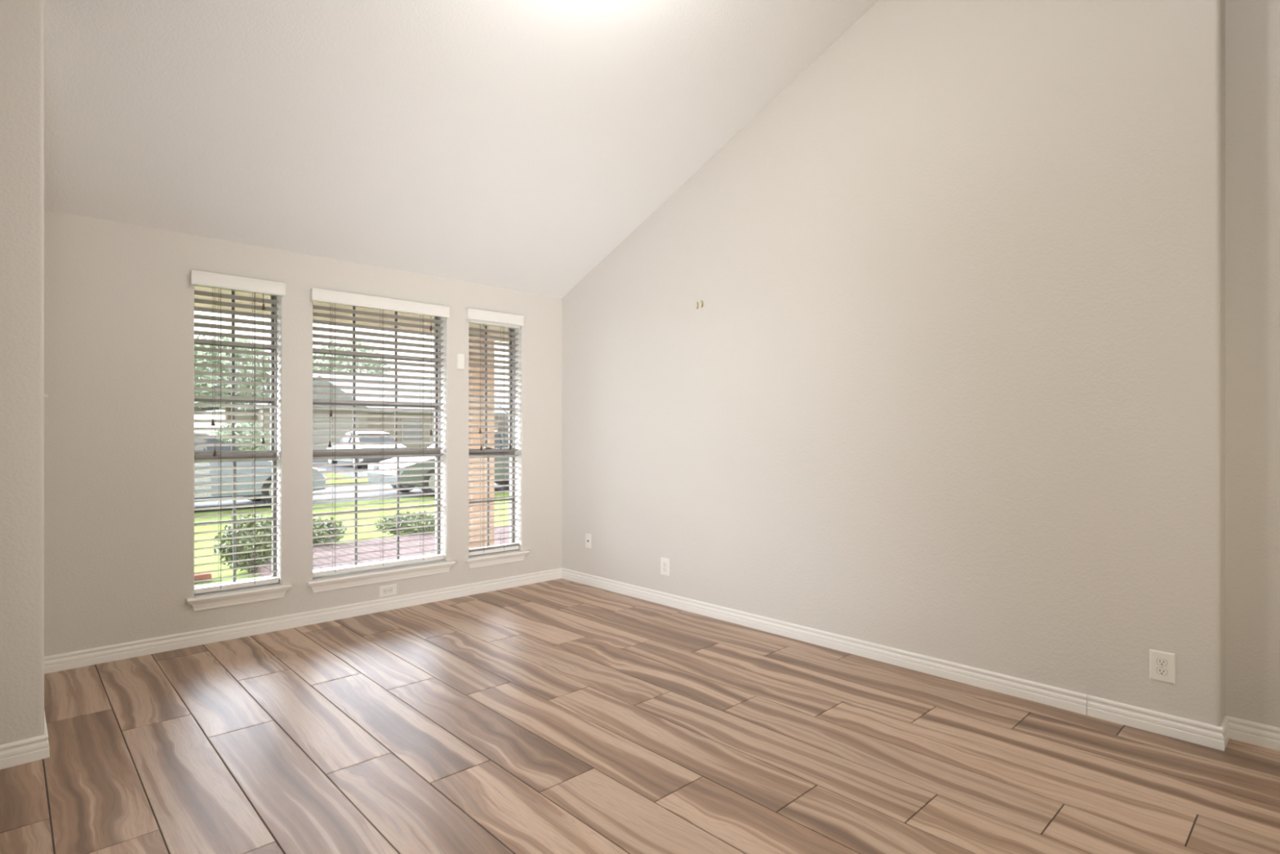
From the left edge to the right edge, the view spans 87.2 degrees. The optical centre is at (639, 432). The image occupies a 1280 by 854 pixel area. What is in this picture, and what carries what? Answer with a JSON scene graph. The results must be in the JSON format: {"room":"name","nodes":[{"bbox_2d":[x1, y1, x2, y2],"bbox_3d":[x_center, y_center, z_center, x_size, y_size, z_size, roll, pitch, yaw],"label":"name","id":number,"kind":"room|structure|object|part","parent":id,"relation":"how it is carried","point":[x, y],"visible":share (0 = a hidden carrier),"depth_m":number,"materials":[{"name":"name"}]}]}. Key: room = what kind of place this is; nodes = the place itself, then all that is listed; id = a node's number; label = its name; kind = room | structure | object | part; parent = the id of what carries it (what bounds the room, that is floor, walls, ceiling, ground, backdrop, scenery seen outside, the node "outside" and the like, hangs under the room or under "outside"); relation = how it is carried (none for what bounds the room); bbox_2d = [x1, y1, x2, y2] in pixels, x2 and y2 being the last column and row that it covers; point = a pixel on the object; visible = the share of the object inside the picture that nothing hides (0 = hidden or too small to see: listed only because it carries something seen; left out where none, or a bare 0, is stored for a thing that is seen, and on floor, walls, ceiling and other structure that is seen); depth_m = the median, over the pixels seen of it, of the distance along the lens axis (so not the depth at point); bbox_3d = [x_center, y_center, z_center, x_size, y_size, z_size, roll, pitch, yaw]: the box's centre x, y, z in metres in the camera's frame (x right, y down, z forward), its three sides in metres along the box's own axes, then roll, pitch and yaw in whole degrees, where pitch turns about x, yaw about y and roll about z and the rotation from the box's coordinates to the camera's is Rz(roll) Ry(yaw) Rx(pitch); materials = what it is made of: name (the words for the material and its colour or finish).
{"room":"empty living room","nodes":[
{"label":"empty living room","id":0,"kind":"room"},
{"bbox_2d":[0,0,44,744],"bbox_3d":[-3.490,-0.208,2.458,1.915,3.035,1.400,0,0,-43],"label":"wall","id":1,"kind":"structure","parent":0,"point":[21,21],"depth_m":2.56,"materials":[{"name":"grey paint"}]},
{"bbox_2d":[44,209,561,656],"bbox_3d":[-1.867,0.040,4.837,3.743,2.541,0.180,0,0,-43],"label":"wall","id":2,"kind":"structure","parent":0,"point":[119,297],"depth_m":3.90,"materials":[{"name":"grey paint"}]},
{"bbox_2d":[186,285,292,611],"bbox_3d":[-2.513,0.050,4.194,0.563,2.010,0.224,0,0,-43],"label":"window","id":3,"kind":"structure","parent":2,"relation":"in","point":[215,599],"depth_m":4.23,"materials":[{"name":"plastic"}]},
{"bbox_3d":[-2.556,0.544,4.233,0.459,0.833,0.032,0,0,-43],"label":"sash","id":4,"kind":"part","parent":3,"relation":"part of","materials":[{"name":"plastic"}]},
{"bbox_3d":[-2.580,-0.370,4.259,0.459,1.109,0.030,0,0,-43],"label":"sash","id":5,"kind":"part","parent":3,"relation":"part of","materials":[{"name":"glass"}]},
{"bbox_2d":[190,269,285,593],"bbox_3d":[-2.483,0.004,4.148,0.505,1.916,0.140,0,0,-43],"label":"window blind","id":6,"kind":"object","parent":3,"relation":"attached to","point":[199,278],"visible":0.89,"depth_m":4.16,"materials":[{"name":"white plastic"}]},
{"bbox_3d":[-2.587,-0.486,4.063,0.002,0.812,0.025,0,0,-43],"label":"lift cord","id":7,"kind":"part","parent":6,"relation":"part of","materials":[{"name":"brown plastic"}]},
{"bbox_3d":[-2.579,-0.394,4.071,0.002,0.996,0.025,0,0,-43],"label":"lift cord","id":8,"kind":"part","parent":6,"relation":"part of","materials":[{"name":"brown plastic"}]},
{"bbox_3d":[-2.575,0.031,4.118,0.006,1.840,0.058,0,0,-43],"label":"ladder cord","id":9,"kind":"part","parent":6,"relation":"part of","materials":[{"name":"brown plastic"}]},
{"bbox_3d":[-2.507,0.947,4.182,0.459,0.030,0.052,0,0,-43],"label":"rail","id":10,"kind":"part","parent":6,"relation":"part of","materials":[{"name":"white plastic"}]},
{"bbox_3d":[-2.440,0.031,4.245,0.006,1.840,0.058,0,0,-43],"label":"ladder cord","id":11,"kind":"part","parent":6,"relation":"part of","materials":[{"name":"white fabric"}]},
{"bbox_3d":[-2.388,-0.430,4.251,0.002,0.924,0.025,0,0,-43],"label":"tilt cord","id":12,"kind":"part","parent":6,"relation":"part of","materials":[{"name":"white fabric"}]},
{"bbox_3d":[-2.488,0.984,4.167,0.563,0.024,0.150,0,0,-43],"label":"sill","id":13,"kind":"part","parent":3,"relation":"part of","materials":[{"name":"white paint"}]},
{"bbox_3d":[-2.567,0.009,4.245,0.471,1.928,0.075,0,0,-43],"label":"frame","id":14,"kind":"part","parent":3,"relation":"part of","materials":[{"name":"plastic"}]},
{"bbox_2d":[0,567,561,769],"bbox_3d":[-2.114,1.216,3.628,5.123,0.088,1.235,0,0,-43],"label":"baseboard","id":15,"kind":"structure","parent":2,"relation":"attached to","point":[82,658],"depth_m":4.09,"materials":[{"name":"white paint"}]},
{"bbox_2d":[306,300,455,592],"bbox_3d":[-1.856,0.050,4.817,1.048,2.010,0.224,0,0,-43],"label":"window","id":16,"kind":"structure","parent":2,"relation":"in","point":[362,577],"depth_m":4.85,"materials":[{"name":"plastic"}]},
{"bbox_3d":[-1.923,-0.370,4.882,0.944,1.109,0.030,0,0,-43],"label":"sash","id":17,"kind":"part","parent":16,"relation":"part of","materials":[{"name":"glass"}]},
{"bbox_3d":[-1.899,0.544,4.856,0.944,0.833,0.032,0,0,-43],"label":"sash","id":18,"kind":"part","parent":16,"relation":"part of","materials":[{"name":"plastic"}]},
{"bbox_2d":[310,287,449,577],"bbox_3d":[-1.831,0.004,4.766,0.973,1.908,0.140,0,0,-43],"label":"window blind","id":19,"kind":"object","parent":16,"relation":"attached to","point":[320,295],"visible":0.89,"depth_m":4.75,"materials":[{"name":"white plastic"}]},
{"bbox_3d":[-2.090,-0.520,4.534,0.002,0.744,0.025,0,0,-43],"label":"lift cord","id":20,"kind":"part","parent":19,"relation":"part of","materials":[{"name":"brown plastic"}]},
{"bbox_3d":[-2.086,0.029,4.581,0.006,1.836,0.058,0,0,-43],"label":"ladder cord","id":21,"kind":"part","parent":19,"relation":"part of","materials":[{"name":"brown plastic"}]},
{"bbox_3d":[-1.850,0.943,4.805,0.944,0.030,0.052,0,0,-43],"label":"rail","id":22,"kind":"part","parent":19,"relation":"part of","materials":[{"name":"white plastic"}]},
{"bbox_3d":[-1.846,0.029,4.808,0.006,1.836,0.058,0,0,-43],"label":"ladder cord","id":23,"kind":"part","parent":19,"relation":"part of","materials":[{"name":"white fabric"}]},
{"bbox_3d":[-1.627,0.029,5.016,0.006,1.836,0.058,0,0,-43],"label":"ladder cord","id":24,"kind":"part","parent":19,"relation":"part of","materials":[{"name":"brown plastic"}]},
{"bbox_3d":[-1.830,0.984,4.790,1.048,0.024,0.150,0,0,-43],"label":"sill","id":25,"kind":"part","parent":16,"relation":"part of","materials":[{"name":"white paint"}]},
{"bbox_3d":[-1.910,0.009,4.868,0.956,1.928,0.075,0,0,-43],"label":"frame","id":26,"kind":"part","parent":16,"relation":"part of","materials":[{"name":"plastic"}]},
{"bbox_2d":[378,583,396,597],"bbox_3d":[-1.792,1.123,4.778,0.126,0.078,0.008,0,0,-43],"label":"wall outlet","id":27,"kind":"object","parent":2,"relation":"attached to","point":[390,589],"visible":1,"depth_m":4.78,"materials":[{"name":"white plastic"}]},
{"bbox_2d":[456,353,464,369],"bbox_3d":[-1.377,-0.548,5.159,0.060,0.120,0.026,0,0,-43],"label":"sensor","id":28,"kind":"object","parent":2,"relation":"attached to","point":[460,357],"visible":1,"depth_m":5.15,"materials":[{"name":"white plastic"}]},
{"bbox_2d":[464,325,529,568],"bbox_3d":[-1.197,0.050,5.441,0.574,2.010,0.224,0,0,-43],"label":"window","id":29,"kind":"structure","parent":2,"relation":"in","point":[514,555],"depth_m":5.51,"materials":[{"name":"plastic"}]},
{"bbox_3d":[-1.240,0.544,5.481,0.470,0.833,0.032,0,0,-43],"label":"sash","id":30,"kind":"part","parent":29,"relation":"part of","materials":[{"name":"plastic"}]},
{"bbox_2d":[465,307,524,555],"bbox_3d":[-1.179,0.002,5.385,0.514,1.924,0.140,0,0,-43],"label":"window blind","id":31,"kind":"object","parent":29,"relation":"attached to","point":[479,317],"visible":0.86,"depth_m":5.40,"materials":[{"name":"white plastic"}]},
{"bbox_3d":[-1.262,-0.385,5.318,0.002,0.970,0.025,0,0,-43],"label":"lift cord","id":32,"kind":"part","parent":31,"relation":"part of","materials":[{"name":"white fabric"}]},
{"bbox_3d":[-1.260,0.043,5.364,0.006,1.820,0.058,0,0,-43],"label":"ladder cord","id":33,"kind":"part","parent":31,"relation":"part of","materials":[{"name":"white fabric"}]},
{"bbox_3d":[-1.191,0.949,5.429,0.470,0.030,0.052,0,0,-43],"label":"rail","id":34,"kind":"part","parent":31,"relation":"part of","materials":[{"name":"white plastic"}]},
{"bbox_3d":[-1.264,-0.370,5.506,0.470,1.109,0.030,0,0,-43],"label":"sash","id":35,"kind":"part","parent":29,"relation":"part of","materials":[{"name":"plastic"}]},
{"bbox_3d":[-1.171,0.984,5.414,0.574,0.024,0.150,0,0,-43],"label":"sill","id":36,"kind":"part","parent":29,"relation":"part of","materials":[{"name":"white paint"}]},
{"bbox_3d":[-1.251,0.009,5.493,0.482,1.928,0.075,0,0,-43],"label":"frame","id":37,"kind":"part","parent":29,"relation":"part of","materials":[{"name":"plastic"}]},
{"bbox_2d":[43,0,878,297],"bbox_3d":[0.850,-2.326,0.588,5.643,2.462,10.085,0,0,-43],"label":"ceiling","id":38,"kind":"structure","parent":0,"point":[513,144],"depth_m":3.63,"materials":[{"name":"white paint"}]},
{"bbox_2d":[0,577,1279,853],"bbox_3d":[0.979,1.320,0.711,6.000,0.120,10.085,0,0,-43],"label":"floor","id":39,"kind":"structure","parent":0,"point":[558,716],"depth_m":2.67,"materials":[{"name":"brown wood"}]},
{"bbox_2d":[561,0,1225,726],"bbox_3d":[0.934,-0.868,4.369,0.320,4.355,4.352,0,0,-43],"label":"wall","id":40,"kind":"structure","parent":0,"point":[947,382],"depth_m":3.47,"materials":[{"name":"grey paint"}]},
{"bbox_2d":[585,533,591,548],"bbox_3d":[-0.430,0.897,5.570,0.007,0.117,0.071,0,0,-43],"label":"phone jack","id":41,"kind":"object","parent":40,"relation":"attached to","point":[588,536],"visible":1,"depth_m":5.57,"materials":[{"name":"white plastic"}]},
{"bbox_2d":[660,556,669,576],"bbox_3d":[0.182,0.981,4.924,0.008,0.127,0.087,0,0,-43],"label":"wall outlet","id":42,"kind":"object","parent":40,"relation":"attached to","point":[664,562],"visible":1,"depth_m":4.92,"materials":[{"name":"white plastic"}]},
{"bbox_2d":[561,567,1279,751],"bbox_3d":[2.711,1.216,2.366,0.175,0.088,9.705,0,0,-43],"label":"baseboard","id":43,"kind":"structure","parent":40,"relation":"attached to","point":[1055,696],"depth_m":3.30,"materials":[{"name":"white paint"}]},
{"bbox_2d":[1149,648,1175,684],"bbox_3d":[2.185,0.979,2.811,0.008,0.127,0.087,0,0,-43],"label":"wall outlet","id":44,"kind":"object","parent":40,"relation":"attached to","point":[1162,664],"visible":1,"depth_m":2.81,"materials":[{"name":"white plastic"}]},
{"bbox_2d":[1156,667,1167,675],"bbox_3d":[2.183,0.998,2.809,0.003,0.027,0.037,0,0,-43],"label":"receptacle","id":45,"kind":"object","parent":44,"relation":"attached to","point":[1160,671],"depth_m":2.81,"materials":[{"name":"white plastic"}]},
{"bbox_2d":[1156,657,1167,666],"bbox_3d":[2.184,0.959,2.810,0.001,0.027,0.037,0,0,-43],"label":"receptacle","id":46,"kind":"object","parent":44,"relation":"attached to","point":[1160,661],"depth_m":2.81,"materials":[{"name":"white plastic"}]},
{"bbox_2d":[1225,0,1279,727],"bbox_3d":[4.330,-1.069,0.902,0.160,4.757,5.353,0,0,-43],"label":"wall","id":47,"kind":"structure","parent":0,"point":[1252,27],"depth_m":2.73,"materials":[{"name":"grey paint"}]},
{"label":"outside","id":48,"kind":"structure","parent":0,"visible":0},
{"bbox_2d":[312,460,368,476],"bbox_3d":[-11.684,1.640,27.159,4.000,0.440,16.500,0,0,-43],"label":"driveway","id":49,"kind":"structure","parent":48,"point":[343,467],"depth_m":26.98,"materials":[{"name":"concrete"}]},
{"bbox_2d":[325,431,406,468],"bbox_3d":[-11.615,0.695,28.250,1.810,1.490,4.550,0,0,-43],"label":"parked car","id":50,"kind":"object","parent":49,"relation":"on","point":[343,439],"visible":0.23,"depth_m":27.17,"materials":[{"name":"grey paint"}]},
{"bbox_3d":[-11.388,0.255,28.010,1.621,0.530,2.770,0,0,-43],"label":"cabin glass","id":51,"kind":"part","parent":50,"relation":"part of","materials":[{"name":"grey glass"}]},
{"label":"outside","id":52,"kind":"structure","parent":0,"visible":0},
{"bbox_2d":[324,473,372,484],"bbox_3d":[-22.761,1.635,67.635,180.000,0.450,90.500,0,0,-43],"label":"lawn","id":53,"kind":"structure","parent":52,"point":[327,475],"depth_m":19.90,"materials":[{"name":"green plant"}]},
{"bbox_2d":[194,332,270,431],"bbox_3d":[-17.485,-1.414,28.563,4.782,5.759,4.558,0,0,-43],"label":"street tree","id":54,"kind":"object","parent":53,"relation":"on","point":[227,339],"visible":0.39,"depth_m":27.86,"materials":[{"name":"green plant"}]},
{"bbox_2d":[208,422,270,450],"bbox_3d":[-12.747,0.525,21.588,1.949,1.915,1.902,0,0,-43],"label":"shrub","id":55,"kind":"object","parent":53,"relation":"on","point":[244,424],"visible":0.38,"depth_m":21.28,"materials":[{"name":"green plant"}]},
{"bbox_2d":[194,367,506,461],"bbox_3d":[-17.363,-1.040,40.858,15.800,5.000,10.600,0,0,-43],"label":"house","id":56,"kind":"structure","parent":53,"relation":"on","point":[323,375],"depth_m":38.35,"materials":[{"name":"grey"}]},
{"bbox_3d":[-16.563,0.335,34.562,4.100,2.150,0.060,0,0,-43],"label":"garage door","id":57,"kind":"part","parent":56,"relation":"part of","materials":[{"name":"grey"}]},
{"bbox_3d":[-13.191,-0.140,39.071,1.200,1.100,0.017,0,0,-43],"label":"pane","id":58,"kind":"part","parent":56,"relation":"part of","materials":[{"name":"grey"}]},
{"bbox_3d":[-12.127,0.360,40.130,1.000,2.100,0.060,0,0,-43],"label":"door","id":59,"kind":"part","parent":56,"relation":"part of","materials":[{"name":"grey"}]},
{"bbox_2d":[312,339,391,374],"bbox_3d":[-21.659,-2.878,49.986,7.318,8.684,6.979,0,0,-43],"label":"street tree","id":60,"kind":"object","parent":53,"relation":"on","point":[323,368],"visible":0.17,"depth_m":49.08,"materials":[{"name":"green plant"}]},
{"bbox_2d":[494,387,508,431],"bbox_3d":[-6.781,-0.940,52.952,13.800,4.800,10.600,0,0,-43],"label":"house","id":61,"kind":"structure","parent":53,"relation":"on","point":[500,388],"depth_m":46.60,"materials":[{"name":"white"}]},
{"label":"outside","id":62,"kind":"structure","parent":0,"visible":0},
{"bbox_2d":[194,492,509,585],"bbox_3d":[0.760,1.635,13.736,100.000,0.450,9.105,0,0,-43],"label":"lawn","id":63,"kind":"structure","parent":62,"point":[211,527],"depth_m":10.81,"materials":[{"name":"green plant"}]},
{"bbox_2d":[194,573,211,582],"bbox_3d":[-4.618,1.375,5.957,1.390,0.070,0.100,0,0,-43],"label":"edging border","id":64,"kind":"object","parent":63,"relation":"on","point":[204,575],"visible":0.06,"depth_m":6.35,"materials":[{"name":"red brick"}]},
{"bbox_2d":[213,513,271,572],"bbox_3d":[-3.933,1.115,6.794,0.628,0.614,0.610,0,0,-43],"label":"shrub","id":65,"kind":"object","parent":63,"relation":"on","point":[261,523],"visible":0.57,"depth_m":6.68,"materials":[{"name":"green plant"}]},
{"bbox_3d":[-3.940,1.261,6.819,0.225,0.322,0.235,0,0,-43],"label":"stem","id":66,"kind":"part","parent":65,"relation":"part of","materials":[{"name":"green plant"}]},
{"bbox_2d":[312,516,347,546],"bbox_3d":[-3.927,1.217,8.094,0.858,0.415,0.834,0,0,-43],"label":"shrub","id":67,"kind":"object","parent":63,"relation":"on","point":[315,540],"visible":0.35,"depth_m":8.04,"materials":[{"name":"green plant"}]},
{"bbox_2d":[237,524,509,576],"bbox_3d":[-1.148,1.365,8.001,5.660,0.090,3.405,0,0,-43],"label":"paving","id":68,"kind":"object","parent":63,"relation":"on","point":[347,551],"depth_m":7.58,"materials":[{"name":"brick"}]},
{"bbox_2d":[468,336,494,548],"bbox_3d":[-1.782,0.155,7.129,0.340,2.330,0.340,0,0,-43],"label":"pillar","id":69,"kind":"structure","parent":68,"relation":"on","point":[470,435],"depth_m":7.00,"materials":[{"name":"brick"}]},
{"bbox_2d":[194,285,508,342],"bbox_3d":[-2.587,-1.105,6.365,11.000,0.190,0.140,0,0,-43],"label":"beam","id":70,"kind":"structure","parent":69,"relation":"on","point":[198,288],"depth_m":6.14,"materials":[{"name":"beige paint"}]},
{"bbox_2d":[373,511,435,536],"bbox_3d":[-3.042,1.241,9.104,1.008,0.368,0.937,0,0,-43],"label":"shrub","id":71,"kind":"object","parent":63,"relation":"on","point":[424,516],"visible":0.56,"depth_m":8.93,"materials":[{"name":"green plant"}]},
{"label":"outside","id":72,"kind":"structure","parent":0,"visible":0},
{"bbox_2d":[194,482,509,512],"bbox_3d":[-0.633,1.650,22.476,150.000,0.420,5.500,0,0,-43],"label":"street","id":73,"kind":"structure","parent":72,"point":[238,502],"depth_m":15.13,"materials":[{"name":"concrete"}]},
{"bbox_2d":[194,431,326,506],"bbox_3d":[-8.575,0.695,12.677,4.550,1.490,1.810,0,0,-43],"label":"parked car","id":74,"kind":"object","parent":73,"relation":"on","point":[197,473],"visible":0.23,"depth_m":12.43,"materials":[{"name":"grey paint"}]},
{"bbox_3d":[-8.815,0.255,12.450,2.770,0.530,1.621,0,0,-43],"label":"cabin glass","id":75,"kind":"part","parent":74,"relation":"part of","materials":[{"name":"grey glass"}]},
{"bbox_2d":[367,433,509,496],"bbox_3d":[-4.180,0.695,16.704,4.550,1.490,1.810,0,0,-43],"label":"parked car","id":76,"kind":"object","parent":73,"relation":"on","point":[496,435],"visible":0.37,"depth_m":15.16,"materials":[{"name":"grey paint"}]},
{"bbox_3d":[-3.941,0.255,16.931,2.770,0.530,1.621,0,0,-43],"label":"cabin glass","id":77,"kind":"part","parent":76,"relation":"part of","materials":[{"name":"grey glass"}]}
]}

